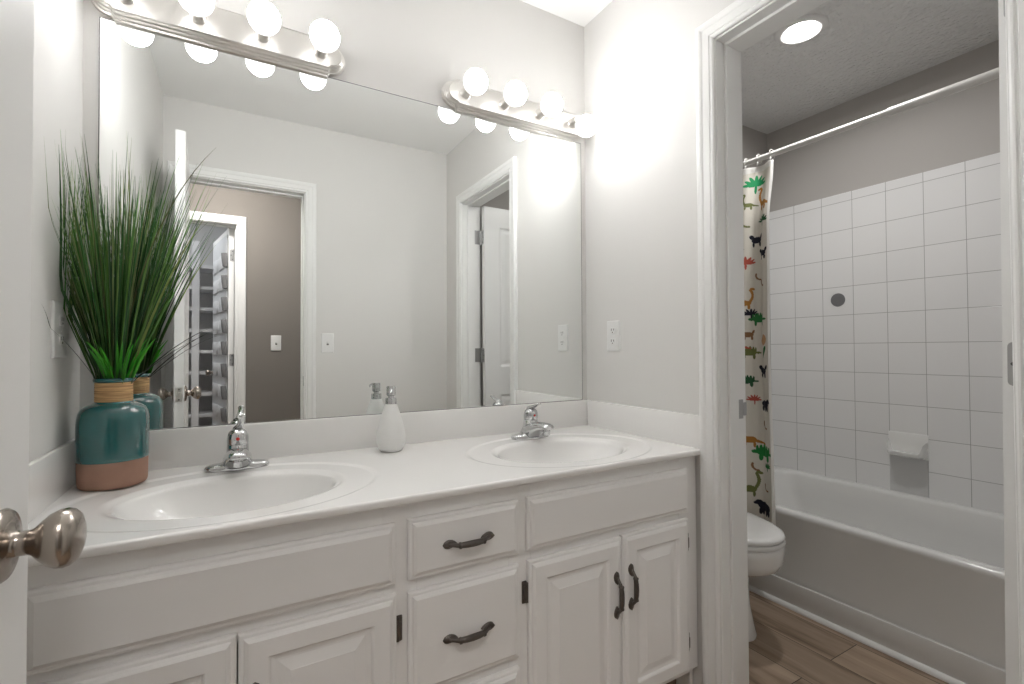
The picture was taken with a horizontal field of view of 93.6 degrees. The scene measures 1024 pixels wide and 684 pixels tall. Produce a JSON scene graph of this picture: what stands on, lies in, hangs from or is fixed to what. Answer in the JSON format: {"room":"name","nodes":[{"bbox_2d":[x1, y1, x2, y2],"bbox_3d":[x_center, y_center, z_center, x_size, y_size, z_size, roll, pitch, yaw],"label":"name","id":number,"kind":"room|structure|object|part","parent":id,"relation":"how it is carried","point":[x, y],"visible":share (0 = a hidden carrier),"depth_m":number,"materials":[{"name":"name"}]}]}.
{"room":"bathroom","nodes":[
{"label":"bathroom","id":0,"kind":"room"},
{"bbox_2d":[29,0,83,461],"bbox_3d":[-0.705,-0.095,0.449,0.117,2.440,1.612,0,-1,-30],"label":"wall","id":1,"kind":"structure","parent":0,"point":[58,24],"depth_m":1.00,"materials":[{"name":"beige paint"}]},
{"bbox_2d":[50,300,67,357],"bbox_3d":[-0.968,-0.026,1.030,0.010,0.119,0.096,0,-1,-30],"label":"wall outlet","id":2,"kind":"object","parent":1,"relation":"attached to","point":[58,321],"visible":1,"depth_m":1.01,"materials":[{"name":"white plastic"}]},
{"bbox_2d":[59,315,64,325],"bbox_3d":[-0.965,-0.046,1.032,0.003,0.024,0.033,0,-1,-30],"label":"receptacle","id":3,"kind":"object","parent":2,"relation":"attached to","point":[61,317],"depth_m":1.03,"materials":[{"name":"white plastic"}]},
{"bbox_2d":[59,334,64,344],"bbox_3d":[-0.965,-0.005,1.031,0.003,0.024,0.033,0,-1,-30],"label":"receptacle","id":4,"kind":"object","parent":2,"relation":"attached to","point":[61,336],"depth_m":1.03,"materials":[{"name":"white plastic"}]},
{"bbox_2d":[79,0,586,409],"bbox_3d":[-0.406,-0.077,1.617,1.800,2.440,0.116,0,-1,-30],"label":"wall","id":5,"kind":"structure","parent":0,"point":[410,49],"depth_m":1.64,"materials":[{"name":"beige paint"}]},
{"bbox_2d":[91,0,344,77],"bbox_3d":[-0.747,-0.864,1.279,0.610,0.116,0.156,0,-1,-30],"label":"vanity light","id":6,"kind":"object","parent":5,"relation":"attached to","point":[259,35],"visible":1,"depth_m":1.30,"materials":[{"name":"silver metal"}]},
{"bbox_2d":[119,0,134,3],"bbox_3d":[-0.957,-0.864,1.186,0.041,0.041,0.040,0,-1,-30],"label":"socket","id":7,"kind":"object","parent":6,"relation":"attached to","point":[120,1],"depth_m":1.20,"materials":[{"name":"silver metal"}]},
{"bbox_3d":[-0.795,-0.865,1.210,0.081,0.081,0.086,0,-1,-30],"label":"globe bulb","id":8,"kind":"part","parent":6,"relation":"part of","materials":[{"name":"white glass"}]},
{"bbox_2d":[189,13,206,24],"bbox_3d":[-0.825,-0.864,1.262,0.041,0.041,0.040,0,-1,-30],"label":"socket","id":9,"kind":"object","parent":6,"relation":"attached to","point":[193,20],"depth_m":1.27,"materials":[{"name":"silver metal"}]},
{"bbox_2d":[254,31,270,42],"bbox_3d":[-0.693,-0.863,1.338,0.041,0.041,0.040,0,-1,-30],"label":"socket","id":10,"kind":"object","parent":6,"relation":"attached to","point":[258,38],"depth_m":1.34,"materials":[{"name":"silver metal"}]},
{"bbox_3d":[-0.663,-0.864,1.286,0.081,0.081,0.086,0,-1,-30],"label":"globe bulb","id":11,"kind":"part","parent":6,"relation":"part of","materials":[{"name":"white glass"}]},
{"bbox_2d":[313,47,327,58],"bbox_3d":[-0.560,-0.862,1.413,0.041,0.041,0.040,0,-1,-30],"label":"socket","id":12,"kind":"object","parent":6,"relation":"attached to","point":[317,54],"depth_m":1.42,"materials":[{"name":"silver metal"}]},
{"bbox_3d":[-0.531,-0.863,1.362,0.081,0.081,0.086,0,-1,-30],"label":"globe bulb","id":13,"kind":"part","parent":6,"relation":"part of","materials":[{"name":"white glass"}]},
{"bbox_2d":[97,17,582,429],"bbox_3d":[-0.373,-0.290,1.570,1.511,1.039,0.004,0,-1,-30],"label":"wall mirror","id":14,"kind":"object","parent":5,"relation":"attached to","point":[362,241],"visible":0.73,"depth_m":1.47,"materials":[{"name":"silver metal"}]},
{"bbox_2d":[441,68,595,142],"bbox_3d":[0.059,-0.851,1.741,0.610,0.134,0.156,0,-1,-30],"label":"vanity light","id":15,"kind":"object","parent":5,"relation":"attached to","point":[471,96],"visible":1,"depth_m":1.72,"materials":[{"name":"silver metal"}]},
{"bbox_2d":[460,87,470,98],"bbox_3d":[-0.151,-0.861,1.648,0.041,0.041,0.040,0,-1,-30],"label":"socket","id":16,"kind":"object","parent":15,"relation":"attached to","point":[464,94],"depth_m":1.65,"materials":[{"name":"silver metal"}]},
{"bbox_3d":[-0.122,-0.861,1.597,0.081,0.081,0.086,0,-1,-30],"label":"globe bulb","id":17,"kind":"part","parent":15,"relation":"part of","materials":[{"name":"white glass"}]},
{"bbox_2d":[499,98,509,109],"bbox_3d":[-0.019,-0.860,1.724,0.041,0.041,0.040,0,-1,-30],"label":"socket","id":18,"kind":"object","parent":15,"relation":"attached to","point":[503,105],"depth_m":1.73,"materials":[{"name":"silver metal"}]},
{"bbox_3d":[0.010,-0.861,1.673,0.081,0.081,0.086,0,-1,-30],"label":"globe bulb","id":19,"kind":"part","parent":15,"relation":"part of","materials":[{"name":"white glass"}]},
{"bbox_2d":[535,108,544,119],"bbox_3d":[0.113,-0.859,1.800,0.041,0.041,0.040,0,-1,-30],"label":"socket","id":20,"kind":"object","parent":15,"relation":"attached to","point":[539,115],"depth_m":1.80,"materials":[{"name":"silver metal"}]},
{"bbox_3d":[0.142,-0.860,1.749,0.081,0.081,0.086,0,-1,-30],"label":"globe bulb","id":21,"kind":"part","parent":15,"relation":"part of","materials":[{"name":"white glass"}]},
{"bbox_2d":[568,115,578,128],"bbox_3d":[0.245,-0.859,1.876,0.041,0.041,0.040,0,-1,-30],"label":"socket","id":22,"kind":"object","parent":15,"relation":"attached to","point":[572,119],"depth_m":1.88,"materials":[{"name":"silver metal"}]},
{"bbox_3d":[0.280,-0.823,1.839,0.081,0.080,0.087,0,-1,-30],"label":"globe bulb","id":23,"kind":"part","parent":15,"relation":"part of","materials":[{"name":"white glass"}]},
{"bbox_2d":[584,0,735,683],"bbox_3d":[0.664,-0.085,1.432,0.105,2.440,1.954,0,-1,-30],"label":"wall","id":24,"kind":"structure","parent":0,"point":[640,55],"depth_m":1.68,"materials":[{"name":"beige paint"}]},
{"bbox_2d":[607,320,620,350],"bbox_3d":[0.382,-0.023,1.811,0.010,0.115,0.070,0,-1,-30],"label":"wall outlet","id":25,"kind":"object","parent":24,"relation":"attached to","point":[613,327],"visible":1,"depth_m":1.80,"materials":[{"name":"white plastic"}]},
{"bbox_2d":[610,327,615,333],"bbox_3d":[0.379,-0.043,1.810,0.003,0.024,0.033,0,-1,-30],"label":"receptacle","id":26,"kind":"object","parent":25,"relation":"attached to","point":[612,329],"depth_m":1.81,"materials":[{"name":"white plastic"}]},
{"bbox_2d":[610,338,615,344],"bbox_3d":[0.379,-0.002,1.809,0.003,0.024,0.033,0,-1,-30],"label":"receptacle","id":27,"kind":"object","parent":25,"relation":"attached to","point":[612,340],"depth_m":1.81,"materials":[{"name":"white plastic"}]},
{"bbox_2d":[695,0,1023,683],"bbox_3d":[0.819,0.104,1.179,0.125,2.053,0.652,0,-1,-30],"label":"trim","id":28,"kind":"structure","parent":24,"relation":"attached to","point":[775,15],"depth_m":1.43,"materials":[{"name":"white paint"}]},
{"bbox_3d":[0.699,0.204,1.462,0.040,0.058,0.005,0,-1,-30],"label":"strike plate","id":29,"kind":"part","parent":28,"relation":"part of","materials":[{"name":"silver metal"}]},
{"bbox_2d":[998,0,1019,683],"bbox_3d":[1.285,0.107,1.119,0.624,2.025,0.155,0,-1,-28],"label":"door frame","id":30,"kind":"structure","parent":24,"relation":"in","point":[1010,539],"depth_m":0.98,"materials":[{"name":"white paint"}]},
{"bbox_2d":[742,125,766,169],"bbox_3d":[0.958,-0.066,2.660,1.604,2.440,0.117,0,-1,-30],"label":"wall","id":31,"kind":"structure","parent":0,"point":[754,142],"depth_m":2.90,"materials":[{"name":"grey paint"}]},
{"bbox_2d":[748,585,965,683],"bbox_3d":[1.296,1.132,1.886,0.017,0.017,1.501,0,-1,-30],"label":"trim","id":32,"kind":"structure","parent":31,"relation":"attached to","point":[870,643],"depth_m":1.82,"materials":[{"name":"white paint"}]},
{"bbox_2d":[743,67,998,166],"bbox_3d":[1.311,-0.850,1.932,0.052,0.062,1.504,0,-1,-30],"label":"shower curtain rod","id":33,"kind":"object","parent":31,"relation":"attached to","point":[993,74],"visible":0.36,"depth_m":1.75,"materials":[{"name":"grey metal"}]},
{"bbox_2d":[743,149,775,573],"bbox_3d":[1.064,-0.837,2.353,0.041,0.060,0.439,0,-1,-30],"label":"shower curtain","id":34,"kind":"object","parent":33,"relation":"hanging from","point":[757,181],"visible":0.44,"depth_m":2.19,"materials":[{"name":"fabric"}]},
{"bbox_2d":[520,0,998,133],"bbox_3d":[0.711,-1.368,0.020,4.900,0.080,4.800,0,-1,-30],"label":"ceiling","id":35,"kind":"structure","parent":0,"point":[865,46],"depth_m":2.14,"materials":[{"name":"white paint"}]},
{"bbox_2d":[775,14,827,44],"bbox_3d":[1.200,-1.292,1.999,0.192,0.013,0.192,0,-1,-30],"label":"recessed light","id":36,"kind":"object","parent":35,"relation":"in","point":[805,28],"visible":0.99,"depth_m":1.99,"materials":[{"name":"white glass"}]},
{"bbox_2d":[749,591,948,683],"bbox_3d":[0.722,1.141,-0.021,4.900,0.060,4.800,0,-1,-30],"label":"floor","id":37,"kind":"structure","parent":0,"point":[789,647],"depth_m":1.74,"materials":[{"name":"brown wood"}]},
{"bbox_2d":[26,456,697,683],"bbox_3d":[-0.227,0.741,1.296,1.551,0.793,0.577,0,-1,-30],"label":"vanity cabinet","id":38,"kind":"object","parent":37,"relation":"on","point":[591,578],"visible":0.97,"depth_m":1.02,"materials":[{"name":"white paint"}]},
{"bbox_3d":[-0.612,0.750,0.785,0.280,0.458,0.018,0,-1,-30],"label":"cabinet door","id":39,"kind":"part","parent":38,"relation":"part of","materials":[{"name":"white paint"}]},
{"bbox_3d":[-0.489,0.440,0.861,0.567,0.126,0.018,0,-1,-30],"label":"false drawer","id":40,"kind":"part","parent":38,"relation":"part of","materials":[{"name":"white paint"}]},
{"bbox_3d":[-0.364,0.753,0.927,0.286,0.456,0.018,0,-1,-30],"label":"cabinet door","id":41,"kind":"part","parent":38,"relation":"part of","materials":[{"name":"white paint"}]},
{"bbox_2d":[28,399,699,567],"bbox_3d":[-0.235,0.350,1.315,1.565,0.250,0.563,0,-1,-30],"label":"countertop","id":42,"kind":"structure","parent":38,"relation":"on","point":[318,468],"depth_m":1.24,"materials":[{"name":"white stone"}]},
{"bbox_2d":[75,377,149,490],"bbox_3d":[-0.915,0.204,1.105,0.132,0.243,0.132,0,-1,-30],"label":"vase","id":43,"kind":"object","parent":42,"relation":"on","point":[112,433],"visible":0.99,"depth_m":1.06,"materials":[{"name":"ceramic"}]},
{"bbox_2d":[43,130,223,383],"bbox_3d":[-0.830,-0.190,1.108,0.316,0.601,0.334,0,-1,-30],"label":"artificial grass plant","id":44,"kind":"object","parent":43,"relation":"in","point":[116,348],"visible":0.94,"depth_m":1.08,"materials":[{"name":"green plant"}]},
{"bbox_2d":[204,413,268,472],"bbox_3d":[-0.695,0.257,1.220,0.148,0.144,0.157,0,-1,-30],"label":"faucet","id":45,"kind":"object","parent":42,"relation":"on","point":[237,457],"visible":1,"depth_m":1.23,"materials":[{"name":"silver metal"}]},
{"bbox_3d":[-0.688,0.297,1.206,0.068,0.064,0.128,0,-1,-30],"label":"spout","id":46,"kind":"part","parent":45,"relation":"part of","materials":[{"name":"silver metal"}]},
{"bbox_3d":[-0.710,0.211,1.256,0.033,0.051,0.027,-1,-1,38],"label":"lever","id":47,"kind":"part","parent":45,"relation":"part of","materials":[{"name":"silver metal"}]},
{"bbox_2d":[376,386,405,451],"bbox_3d":[-0.367,0.232,1.459,0.086,0.196,0.089,0,-1,-30],"label":"soap dispenser","id":48,"kind":"object","parent":42,"relation":"on","point":[390,437],"visible":1,"depth_m":1.43,"materials":[{"name":"white ceramic"}]},
{"bbox_2d":[511,403,553,439],"bbox_3d":[0.086,0.269,1.637,0.148,0.125,0.157,0,-1,-30],"label":"faucet","id":49,"kind":"object","parent":42,"relation":"on","point":[531,429],"visible":1,"depth_m":1.64,"materials":[{"name":"silver metal"}]},
{"bbox_3d":[0.077,0.224,1.653,0.027,0.033,0.068,0,-1,-30],"label":"lever","id":50,"kind":"part","parent":49,"relation":"part of","materials":[{"name":"silver metal"}]},
{"bbox_3d":[0.093,0.300,1.624,0.068,0.064,0.128,0,-1,-30],"label":"spout","id":51,"kind":"part","parent":49,"relation":"part of","materials":[{"name":"silver metal"}]},
{"bbox_3d":[-0.101,0.640,1.080,0.271,0.218,0.018,0,-1,-30],"label":"drawer","id":52,"kind":"part","parent":38,"relation":"part of","materials":[{"name":"white paint"}]},
{"bbox_3d":[-0.102,0.441,1.083,0.271,0.128,0.018,0,-1,-30],"label":"drawer","id":53,"kind":"part","parent":38,"relation":"part of","materials":[{"name":"white paint"}]},
{"bbox_3d":[-0.088,0.647,1.061,0.126,0.020,0.029,0,-1,-30],"label":"handle","id":54,"kind":"part","parent":38,"relation":"part of","materials":[{"name":"brown metal"}]},
{"bbox_3d":[-0.089,0.443,1.064,0.126,0.020,0.029,0,-1,-30],"label":"handle","id":55,"kind":"part","parent":38,"relation":"part of","materials":[{"name":"brown metal"}]},
{"bbox_3d":[-0.100,0.877,1.076,0.271,0.208,0.018,0,-1,-30],"label":"drawer","id":56,"kind":"part","parent":38,"relation":"part of","materials":[{"name":"white paint"}]},
{"bbox_3d":[0.169,0.757,1.233,0.296,0.452,0.018,0,-1,-30],"label":"cabinet door","id":57,"kind":"part","parent":38,"relation":"part of","materials":[{"name":"white paint"}]},
{"bbox_3d":[0.281,0.442,1.303,0.566,0.130,0.018,0,-1,-30],"label":"false drawer","id":58,"kind":"part","parent":38,"relation":"part of","materials":[{"name":"white paint"}]},
{"bbox_3d":[0.287,0.678,1.276,0.020,0.126,0.029,0,-1,-30],"label":"handle","id":59,"kind":"part","parent":38,"relation":"part of","materials":[{"name":"brown metal"}]},
{"bbox_3d":[0.332,0.668,1.302,0.020,0.126,0.029,0,-1,-30],"label":"handle","id":60,"kind":"part","parent":38,"relation":"part of","materials":[{"name":"brown metal"}]},
{"bbox_3d":[0.414,0.756,1.374,0.264,0.456,0.018,0,-1,-30],"label":"cabinet door","id":61,"kind":"part","parent":38,"relation":"part of","materials":[{"name":"white paint"}]},
{"bbox_2d":[747,512,785,641],"bbox_3d":[0.795,0.761,2.064,0.470,0.768,0.722,0,-1,-30],"label":"toilet","id":62,"kind":"object","parent":37,"relation":"on","point":[766,542],"visible":0.15,"depth_m":1.76,"materials":[{"name":"white ceramic"}]},
{"bbox_3d":[0.853,0.729,1.962,0.374,0.027,0.482,0,-1,-30],"label":"lid","id":63,"kind":"part","parent":62,"relation":"part of","materials":[{"name":"white ceramic"}]},
{"bbox_3d":[0.854,0.753,1.960,0.378,0.018,0.483,0,-1,-30],"label":"seat","id":64,"kind":"part","parent":62,"relation":"part of","materials":[{"name":"white ceramic"}]},
{"bbox_2d":[748,465,1005,683],"bbox_3d":[1.629,0.937,2.081,0.753,0.410,1.501,0,-1,-30],"label":"bathtub","id":65,"kind":"object","parent":37,"relation":"on","point":[922,579],"visible":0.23,"depth_m":1.88,"materials":[{"name":"white ceramic"}]},
{"bbox_2d":[767,40,999,211],"bbox_3d":[2.040,-0.077,2.270,0.117,2.440,1.639,0,-1,-30],"label":"wall","id":66,"kind":"structure","parent":0,"point":[962,126],"depth_m":2.40,"materials":[{"name":"grey paint"}]},
{"bbox_2d":[769,152,1003,513],"bbox_3d":[1.956,-0.012,2.287,0.010,1.592,1.524,0,-1,-30],"label":"tiled wall","id":67,"kind":"structure","parent":66,"relation":"attached to","point":[913,345],"depth_m":2.38,"materials":[{"name":"white tile"}]},
{"bbox_2d":[831,293,844,306],"bbox_3d":[1.766,-0.228,2.607,0.004,0.072,0.072,0,-1,-30],"label":"disc","id":68,"kind":"object","parent":67,"relation":"attached to","point":[838,299],"visible":1,"depth_m":2.61,"materials":[{"name":"grey plastic"}]},
{"bbox_2d":[886,431,928,460],"bbox_3d":[1.892,0.501,2.315,0.070,0.119,0.160,0,-1,-30],"label":"soap dish","id":69,"kind":"object","parent":67,"relation":"attached to","point":[909,445],"visible":1,"depth_m":2.32,"materials":[{"name":"white ceramic"}]},
{"bbox_2d":[886,438,927,458],"bbox_3d":[1.892,0.516,2.315,0.069,0.085,0.155,0,-1,-30],"label":"tray","id":70,"kind":"object","parent":69,"relation":"on","point":[915,448],"depth_m":2.31,"materials":[{"name":"white ceramic"}]},
{"bbox_2d":[890,455,928,497],"bbox_3d":[1.921,0.649,2.330,0.003,0.175,0.154,0,-1,-30],"label":"wall tile","id":71,"kind":"structure","parent":67,"relation":"attached to","point":[907,475],"depth_m":2.33,"materials":[{"name":"grey tile"}]},
{"bbox_3d":[0.665,-0.083,1.548,0.012,2.440,1.756,0,-1,-30],"label":"wall","id":72,"kind":"structure","parent":0,"visible":0},
{"bbox_2d":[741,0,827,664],"bbox_3d":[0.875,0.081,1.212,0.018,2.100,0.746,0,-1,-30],"label":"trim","id":73,"kind":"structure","parent":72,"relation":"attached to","point":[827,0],"depth_m":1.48,"materials":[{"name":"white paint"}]},
{"bbox_3d":[0.343,-0.103,0.196,1.683,2.440,0.105,0,-1,-30],"label":"wall","id":74,"kind":"structure","parent":0,"visible":0},
{"bbox_2d":[0,0,86,683],"bbox_3d":[-0.373,0.100,0.217,0.155,2.025,0.624,0,-1,-27],"label":"door","id":75,"kind":"structure","parent":74,"relation":"in","point":[58,540],"depth_m":0.46,"materials":[{"name":"white paint"}]},
{"bbox_3d":[-0.444,0.188,0.454,0.062,0.067,0.067,0,-1,-27],"label":"knob","id":76,"kind":"part","parent":75,"relation":"part of","materials":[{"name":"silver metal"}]}
]}

